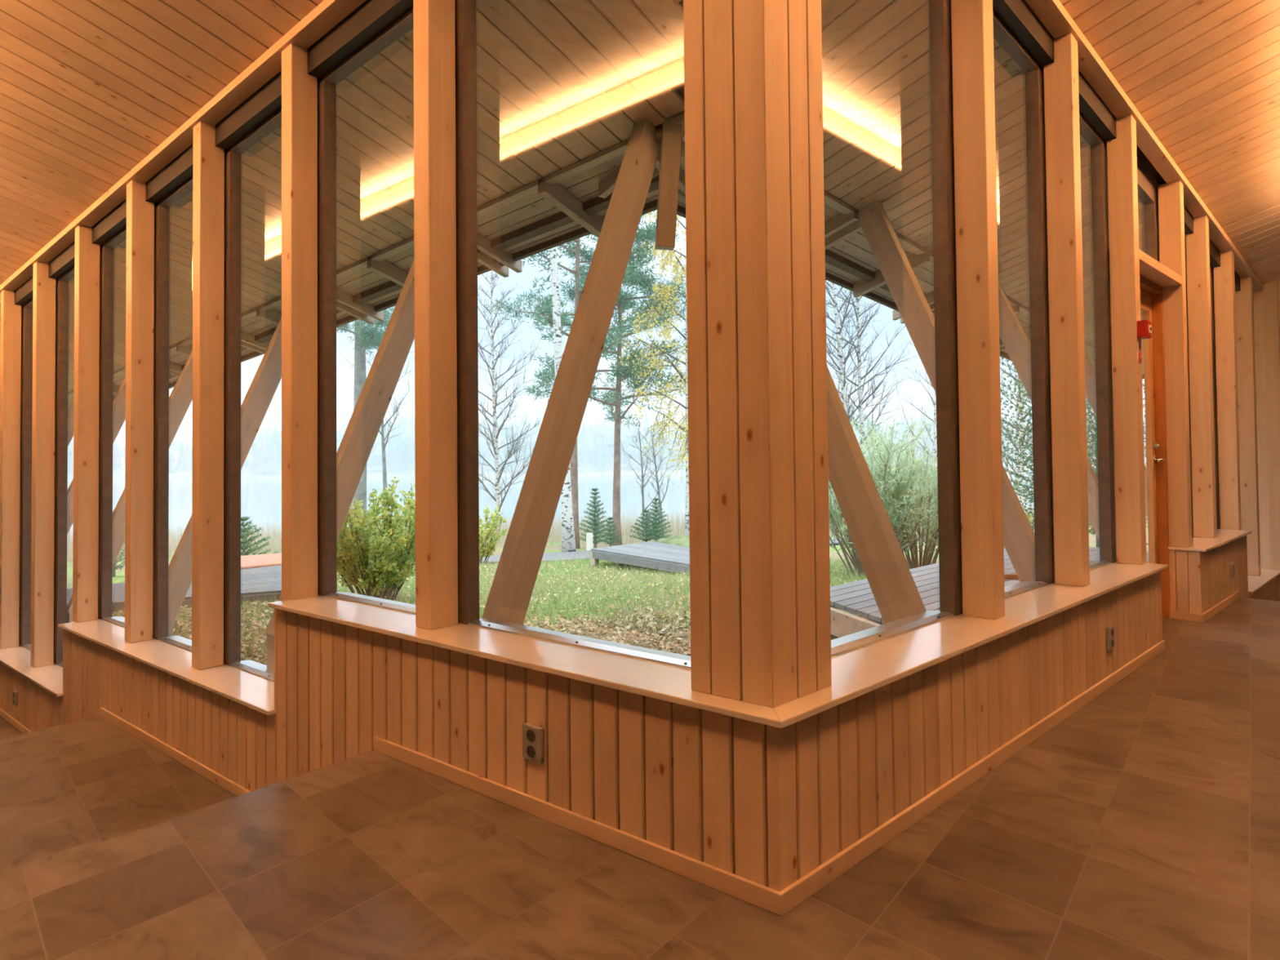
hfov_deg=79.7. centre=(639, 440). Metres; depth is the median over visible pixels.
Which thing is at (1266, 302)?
wall
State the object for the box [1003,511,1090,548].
bush
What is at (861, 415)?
birch
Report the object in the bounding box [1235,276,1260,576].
stud
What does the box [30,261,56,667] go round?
stud
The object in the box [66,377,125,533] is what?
strut
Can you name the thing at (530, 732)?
outlet
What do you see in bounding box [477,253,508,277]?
rafter tail
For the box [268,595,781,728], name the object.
windowsill
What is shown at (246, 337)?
rafter tail
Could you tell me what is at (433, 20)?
stud
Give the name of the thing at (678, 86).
roof
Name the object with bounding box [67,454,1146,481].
shore
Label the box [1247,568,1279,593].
window sill
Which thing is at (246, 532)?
young spruce
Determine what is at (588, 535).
marker post
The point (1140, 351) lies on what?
sign
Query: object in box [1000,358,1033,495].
birch
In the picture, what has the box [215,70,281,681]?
window
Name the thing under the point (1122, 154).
stud
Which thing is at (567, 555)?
gravel path
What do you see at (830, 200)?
purlin
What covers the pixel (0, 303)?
window
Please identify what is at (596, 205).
batten
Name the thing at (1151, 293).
door
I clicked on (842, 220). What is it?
rafter tail
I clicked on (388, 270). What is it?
rafter tail
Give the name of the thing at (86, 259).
stud
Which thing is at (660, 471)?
reeds
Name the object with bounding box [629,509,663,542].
young spruce
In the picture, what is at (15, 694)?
wall socket
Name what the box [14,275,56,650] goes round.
window
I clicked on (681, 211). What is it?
fascia board
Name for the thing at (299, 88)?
stud
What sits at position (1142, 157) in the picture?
roof
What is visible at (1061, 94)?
stud
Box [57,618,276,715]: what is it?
trim
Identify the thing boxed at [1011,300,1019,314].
rafter tail
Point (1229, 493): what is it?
stud
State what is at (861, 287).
rafter tail
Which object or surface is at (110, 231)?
window
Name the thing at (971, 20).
stud
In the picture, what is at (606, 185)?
rafter tail
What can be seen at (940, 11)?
window
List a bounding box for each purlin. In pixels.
[67,113,684,398]
[823,190,1095,354]
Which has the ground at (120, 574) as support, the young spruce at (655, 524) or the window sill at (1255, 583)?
the young spruce at (655, 524)
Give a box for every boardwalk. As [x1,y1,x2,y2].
[66,564,281,614]
[590,541,689,574]
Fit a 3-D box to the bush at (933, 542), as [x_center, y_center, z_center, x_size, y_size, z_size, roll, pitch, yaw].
[3.522,0.747,10.437,2.343,2.302,2.415,-1,-1,13]
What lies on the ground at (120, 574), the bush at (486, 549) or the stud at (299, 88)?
the bush at (486, 549)
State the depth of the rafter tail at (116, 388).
9.29 m
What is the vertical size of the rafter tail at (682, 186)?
0.249 m
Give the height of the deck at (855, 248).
0.957 m
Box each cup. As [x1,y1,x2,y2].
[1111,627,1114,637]
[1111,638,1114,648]
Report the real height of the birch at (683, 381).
12.137 m
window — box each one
[0,302,22,644]
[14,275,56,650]
[48,241,100,667]
[92,198,172,635]
[146,144,242,659]
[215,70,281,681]
[307,0,415,613]
[454,0,690,669]
[831,0,962,657]
[937,0,1054,609]
[1031,70,1116,580]
[1106,141,1159,262]
[1146,182,1193,545]
[1184,235,1220,536]
[1212,267,1240,528]
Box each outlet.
[525,728,535,742]
[525,744,536,759]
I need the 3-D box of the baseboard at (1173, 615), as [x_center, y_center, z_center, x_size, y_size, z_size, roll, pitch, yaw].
[3.563,1.149,5.022,0.012,0.051,0.212,1,-2,-43]
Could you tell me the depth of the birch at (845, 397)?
21.22 m
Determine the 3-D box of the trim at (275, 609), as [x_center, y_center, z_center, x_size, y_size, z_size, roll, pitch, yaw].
[-1.563,0.969,3.506,0.018,0.457,0.210,-2,-2,39]
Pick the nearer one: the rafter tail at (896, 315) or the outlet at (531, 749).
the outlet at (531, 749)
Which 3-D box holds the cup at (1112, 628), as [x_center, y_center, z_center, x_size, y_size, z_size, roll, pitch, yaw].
[2.231,0.907,3.623,0.043,0.044,0.003,1,-2,-43]
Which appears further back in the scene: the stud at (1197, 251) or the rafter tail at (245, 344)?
the rafter tail at (245, 344)
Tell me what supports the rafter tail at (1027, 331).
attached to the deck at (855, 248)
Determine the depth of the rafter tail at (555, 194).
4.55 m
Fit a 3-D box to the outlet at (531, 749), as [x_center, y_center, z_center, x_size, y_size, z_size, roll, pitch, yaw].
[-0.338,0.963,2.374,0.043,0.044,0.003,-2,-2,39]
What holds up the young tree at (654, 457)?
on the ground at (120, 574)
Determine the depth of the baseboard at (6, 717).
6.01 m
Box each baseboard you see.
[0,708,31,733]
[100,706,250,796]
[373,736,781,915]
[780,640,1165,915]
[1169,610,1204,622]
[1201,590,1239,622]
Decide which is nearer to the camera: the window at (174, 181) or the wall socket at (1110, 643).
the wall socket at (1110, 643)
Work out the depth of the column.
2.01 m
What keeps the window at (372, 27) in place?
in the wall at (700, 784)
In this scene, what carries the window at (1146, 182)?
in the wall at (846, 769)
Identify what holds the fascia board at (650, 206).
attached to the roof at (678, 86)
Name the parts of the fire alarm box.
push plate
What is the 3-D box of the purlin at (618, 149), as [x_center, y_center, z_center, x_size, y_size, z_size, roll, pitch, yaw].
[-4.150,-1.007,7.297,11.285,0.973,0.070,-2,-2,39]
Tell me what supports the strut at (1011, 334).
attached to the roof at (1142, 157)
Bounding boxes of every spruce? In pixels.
[240,515,280,555]
[577,487,613,548]
[600,516,622,546]
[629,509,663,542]
[640,497,673,541]
[1000,356,1147,533]
[1016,383,1147,547]
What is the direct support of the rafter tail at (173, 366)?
attached to the deck at (532, 208)
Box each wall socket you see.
[12,689,17,706]
[522,722,543,764]
[1106,625,1115,650]
[1230,563,1235,578]
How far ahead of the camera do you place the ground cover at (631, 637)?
6.29 m
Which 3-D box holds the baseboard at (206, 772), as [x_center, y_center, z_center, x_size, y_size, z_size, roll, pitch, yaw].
[-2.185,1.660,3.851,3.020,0.051,0.012,-2,-2,39]
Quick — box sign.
[1137,340,1142,363]
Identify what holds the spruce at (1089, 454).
on the ground at (120, 574)
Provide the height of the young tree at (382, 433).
8.091 m
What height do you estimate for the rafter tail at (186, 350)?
0.244 m
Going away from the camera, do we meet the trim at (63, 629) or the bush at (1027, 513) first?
the trim at (63, 629)
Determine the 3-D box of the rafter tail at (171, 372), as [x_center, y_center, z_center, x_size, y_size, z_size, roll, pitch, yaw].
[-5.099,-0.763,8.394,0.048,0.249,0.605,-2,-2,39]
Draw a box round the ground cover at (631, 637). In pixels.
[111,560,883,665]
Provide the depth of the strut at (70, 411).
8.96 m
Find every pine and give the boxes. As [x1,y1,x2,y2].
[112,541,124,577]
[336,306,394,538]
[481,214,674,548]
[521,209,685,546]
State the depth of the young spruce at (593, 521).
19.39 m
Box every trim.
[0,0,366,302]
[0,644,63,697]
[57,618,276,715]
[62,629,64,693]
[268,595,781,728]
[274,608,276,709]
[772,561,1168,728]
[1024,0,1262,292]
[1168,528,1251,551]
[1246,542,1248,591]
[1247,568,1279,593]
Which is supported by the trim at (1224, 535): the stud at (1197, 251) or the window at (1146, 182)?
the stud at (1197, 251)
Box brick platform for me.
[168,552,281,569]
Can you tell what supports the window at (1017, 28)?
in the wall at (846, 769)
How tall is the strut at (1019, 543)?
3.229 m
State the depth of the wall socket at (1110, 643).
3.61 m
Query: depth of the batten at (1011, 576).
6.01 m
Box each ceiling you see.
[0,0,324,284]
[1058,0,1279,284]
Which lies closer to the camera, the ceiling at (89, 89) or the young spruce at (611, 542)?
the ceiling at (89, 89)
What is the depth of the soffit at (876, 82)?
4.29 m
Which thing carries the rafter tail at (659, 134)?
attached to the deck at (532, 208)
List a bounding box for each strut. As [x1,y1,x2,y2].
[66,350,192,622]
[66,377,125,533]
[67,398,74,445]
[168,317,281,635]
[265,258,414,671]
[481,118,661,625]
[826,365,925,623]
[857,200,1035,582]
[998,281,1099,540]
[1084,351,1147,516]
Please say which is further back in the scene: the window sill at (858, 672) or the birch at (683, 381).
the birch at (683, 381)
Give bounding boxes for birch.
[549,246,576,551]
[616,211,689,536]
[825,280,918,444]
[826,288,874,514]
[826,288,909,462]
[887,338,937,529]
[927,357,1094,506]
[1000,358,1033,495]
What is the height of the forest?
14.811 m
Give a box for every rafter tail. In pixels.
[113,385,119,393]
[168,361,182,373]
[168,369,180,377]
[176,342,192,355]
[240,330,270,350]
[240,340,266,354]
[256,304,281,324]
[336,288,383,321]
[336,301,374,324]
[366,255,408,286]
[477,232,521,272]
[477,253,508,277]
[537,175,604,237]
[598,129,684,198]
[652,135,684,178]
[655,123,684,166]
[655,151,685,194]
[824,206,857,238]
[824,220,862,249]
[853,248,929,297]
[892,292,933,320]
[900,302,934,323]
[999,326,1030,346]
[1000,335,1030,351]
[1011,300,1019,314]
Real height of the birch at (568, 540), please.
13.138 m
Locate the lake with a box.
[66,471,1034,545]
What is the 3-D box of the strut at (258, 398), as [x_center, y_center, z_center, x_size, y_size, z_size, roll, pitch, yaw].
[-2.902,0.258,5.583,0.086,3.151,1.224,-2,-2,39]
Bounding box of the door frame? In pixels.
[1138,248,1182,287]
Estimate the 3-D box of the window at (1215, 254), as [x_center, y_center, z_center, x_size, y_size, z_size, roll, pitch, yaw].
[4.403,-0.474,6.057,0.939,2.399,0.192,1,-2,-43]
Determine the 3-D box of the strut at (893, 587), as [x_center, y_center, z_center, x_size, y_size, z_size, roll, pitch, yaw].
[0.722,-0.118,3.498,0.086,3.322,1.264,1,-2,-43]
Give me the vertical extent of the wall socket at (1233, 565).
0.108 m
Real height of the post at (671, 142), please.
0.708 m
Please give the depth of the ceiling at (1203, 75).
4.25 m
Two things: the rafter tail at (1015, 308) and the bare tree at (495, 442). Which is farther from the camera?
the bare tree at (495, 442)
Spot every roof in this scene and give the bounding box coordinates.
[68,0,684,392]
[825,38,1166,379]
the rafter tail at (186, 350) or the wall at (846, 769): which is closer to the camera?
the wall at (846, 769)
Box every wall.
[0,608,779,891]
[777,535,1278,892]
[1253,279,1279,601]
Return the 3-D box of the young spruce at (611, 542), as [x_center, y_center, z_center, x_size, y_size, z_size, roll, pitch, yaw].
[-0.798,2.481,20.446,0.685,0.929,0.688,-2,-2,39]
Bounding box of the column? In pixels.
[683,0,831,707]
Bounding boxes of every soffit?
[67,0,684,392]
[821,0,1145,374]
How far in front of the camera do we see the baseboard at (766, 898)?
2.20 m
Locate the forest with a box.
[67,399,1146,473]
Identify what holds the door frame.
attached to the wall at (846, 769)
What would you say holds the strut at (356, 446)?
attached to the roof at (678, 86)
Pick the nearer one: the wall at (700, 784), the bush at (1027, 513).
the wall at (700, 784)
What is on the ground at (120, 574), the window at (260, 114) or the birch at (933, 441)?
the birch at (933, 441)
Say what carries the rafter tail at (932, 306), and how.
attached to the deck at (855, 248)
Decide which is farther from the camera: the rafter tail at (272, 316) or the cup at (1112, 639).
the rafter tail at (272, 316)
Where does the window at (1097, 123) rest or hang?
in the wall at (846, 769)
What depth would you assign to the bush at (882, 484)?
9.69 m
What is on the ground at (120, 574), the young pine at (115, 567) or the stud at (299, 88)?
the young pine at (115, 567)
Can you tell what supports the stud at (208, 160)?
on the trim at (255, 692)
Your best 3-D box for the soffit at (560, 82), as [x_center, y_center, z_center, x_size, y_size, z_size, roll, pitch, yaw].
[-4.210,-1.240,6.576,12.276,1.364,1.138,-2,-2,39]
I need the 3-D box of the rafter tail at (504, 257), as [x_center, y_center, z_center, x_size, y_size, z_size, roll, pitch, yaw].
[-1.034,-1.309,5.158,0.048,0.249,0.605,-2,-2,39]
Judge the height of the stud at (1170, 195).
2.425 m
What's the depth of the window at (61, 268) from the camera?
6.08 m
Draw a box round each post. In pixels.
[586,533,592,551]
[654,111,683,250]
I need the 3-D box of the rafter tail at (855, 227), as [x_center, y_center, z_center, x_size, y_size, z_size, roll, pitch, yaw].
[1.268,-1.366,5.335,0.048,0.275,0.700,1,-2,-43]
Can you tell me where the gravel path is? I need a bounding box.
[368,536,925,564]
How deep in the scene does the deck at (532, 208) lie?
5.00 m
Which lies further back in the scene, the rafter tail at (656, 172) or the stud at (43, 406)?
the stud at (43, 406)
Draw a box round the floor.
[0,597,1279,959]
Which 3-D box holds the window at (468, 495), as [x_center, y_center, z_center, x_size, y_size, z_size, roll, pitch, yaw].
[-0.216,-0.693,2.618,1.265,2.783,0.192,-2,-2,39]
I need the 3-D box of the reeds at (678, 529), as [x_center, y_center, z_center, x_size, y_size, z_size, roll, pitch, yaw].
[0.835,2.900,27.477,58.347,1.876,11.009,0,-1,-12]
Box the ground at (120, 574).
[66,523,1148,663]
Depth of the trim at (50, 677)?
5.88 m
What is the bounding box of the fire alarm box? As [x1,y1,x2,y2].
[1137,320,1151,338]
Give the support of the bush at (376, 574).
on the ground at (120, 574)
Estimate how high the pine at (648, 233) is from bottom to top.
10.087 m
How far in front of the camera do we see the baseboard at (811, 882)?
2.39 m
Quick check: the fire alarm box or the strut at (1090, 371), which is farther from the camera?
the strut at (1090, 371)
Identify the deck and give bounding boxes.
[67,127,684,408]
[677,133,1095,369]
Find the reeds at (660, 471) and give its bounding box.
[67,466,1096,481]
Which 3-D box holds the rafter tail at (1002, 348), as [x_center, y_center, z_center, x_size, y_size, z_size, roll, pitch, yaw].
[3.796,-1.008,7.709,0.048,0.275,0.700,1,-2,-43]
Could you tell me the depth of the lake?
63.18 m
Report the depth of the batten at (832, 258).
5.73 m
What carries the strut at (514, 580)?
on the ground at (120, 574)
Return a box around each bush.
[337,475,415,600]
[479,505,507,565]
[828,416,938,577]
[855,414,1011,568]
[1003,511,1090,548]
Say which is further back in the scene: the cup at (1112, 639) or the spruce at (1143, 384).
the spruce at (1143, 384)
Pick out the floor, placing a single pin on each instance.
(1144, 824)
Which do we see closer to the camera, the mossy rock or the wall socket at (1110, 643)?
the wall socket at (1110, 643)
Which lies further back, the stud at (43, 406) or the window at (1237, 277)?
the window at (1237, 277)
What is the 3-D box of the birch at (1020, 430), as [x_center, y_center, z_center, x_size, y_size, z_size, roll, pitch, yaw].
[9.383,-2.222,18.850,3.133,9.604,3.723,0,-2,-40]
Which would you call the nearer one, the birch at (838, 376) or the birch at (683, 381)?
the birch at (683, 381)
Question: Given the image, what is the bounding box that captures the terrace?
[830,546,1148,637]
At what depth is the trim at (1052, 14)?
4.30 m
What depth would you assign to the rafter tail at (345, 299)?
6.26 m
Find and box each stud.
[0,289,21,648]
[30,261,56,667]
[72,225,99,622]
[124,180,154,643]
[191,121,224,670]
[281,43,317,600]
[413,0,457,630]
[951,0,1004,619]
[1043,32,1089,586]
[1106,114,1146,564]
[1157,180,1192,547]
[1185,215,1217,537]
[1213,250,1241,529]
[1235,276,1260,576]
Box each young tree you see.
[342,327,414,521]
[620,408,673,534]
[637,415,673,537]
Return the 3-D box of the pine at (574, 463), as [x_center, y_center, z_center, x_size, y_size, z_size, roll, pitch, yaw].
[-1.395,-2.880,19.910,4.919,11.781,4.986,0,-1,-30]
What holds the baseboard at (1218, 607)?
attached to the wall at (846, 769)
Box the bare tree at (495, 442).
[477,270,546,542]
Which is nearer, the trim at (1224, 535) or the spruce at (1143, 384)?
the trim at (1224, 535)
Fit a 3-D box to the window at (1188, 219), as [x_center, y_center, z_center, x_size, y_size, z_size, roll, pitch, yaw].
[3.781,-0.517,5.471,0.759,2.472,0.192,1,-2,-43]
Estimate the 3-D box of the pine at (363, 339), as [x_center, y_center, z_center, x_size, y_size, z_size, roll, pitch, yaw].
[-8.207,-2.892,22.470,4.100,12.388,4.338,-1,-1,19]
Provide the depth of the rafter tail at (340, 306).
6.38 m
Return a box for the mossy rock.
[655,534,689,546]
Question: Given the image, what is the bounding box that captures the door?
[1109,273,1169,620]
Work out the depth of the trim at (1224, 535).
5.40 m
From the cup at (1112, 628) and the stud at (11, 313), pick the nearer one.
the cup at (1112, 628)
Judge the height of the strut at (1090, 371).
3.024 m
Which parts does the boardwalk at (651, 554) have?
support post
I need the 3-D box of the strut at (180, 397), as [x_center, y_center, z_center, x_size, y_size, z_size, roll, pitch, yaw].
[-4.221,0.411,6.634,0.086,3.102,1.224,-2,-2,39]
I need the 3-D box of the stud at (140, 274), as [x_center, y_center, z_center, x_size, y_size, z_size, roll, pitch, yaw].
[-3.128,-0.187,4.795,0.096,2.855,0.126,-2,-2,39]
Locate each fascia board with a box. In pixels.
[168,199,657,388]
[676,204,1011,360]
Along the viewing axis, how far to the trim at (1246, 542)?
6.07 m
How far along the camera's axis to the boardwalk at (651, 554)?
12.15 m
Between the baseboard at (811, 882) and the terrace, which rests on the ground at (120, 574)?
the terrace
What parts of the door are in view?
handle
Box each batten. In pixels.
[113,171,679,399]
[678,188,1001,342]
[1004,573,1018,579]
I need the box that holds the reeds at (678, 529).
[66,502,1147,562]
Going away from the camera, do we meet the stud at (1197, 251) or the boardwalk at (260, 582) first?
the stud at (1197, 251)
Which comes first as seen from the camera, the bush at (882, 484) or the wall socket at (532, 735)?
the wall socket at (532, 735)
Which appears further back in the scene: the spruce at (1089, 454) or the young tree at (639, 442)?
the young tree at (639, 442)

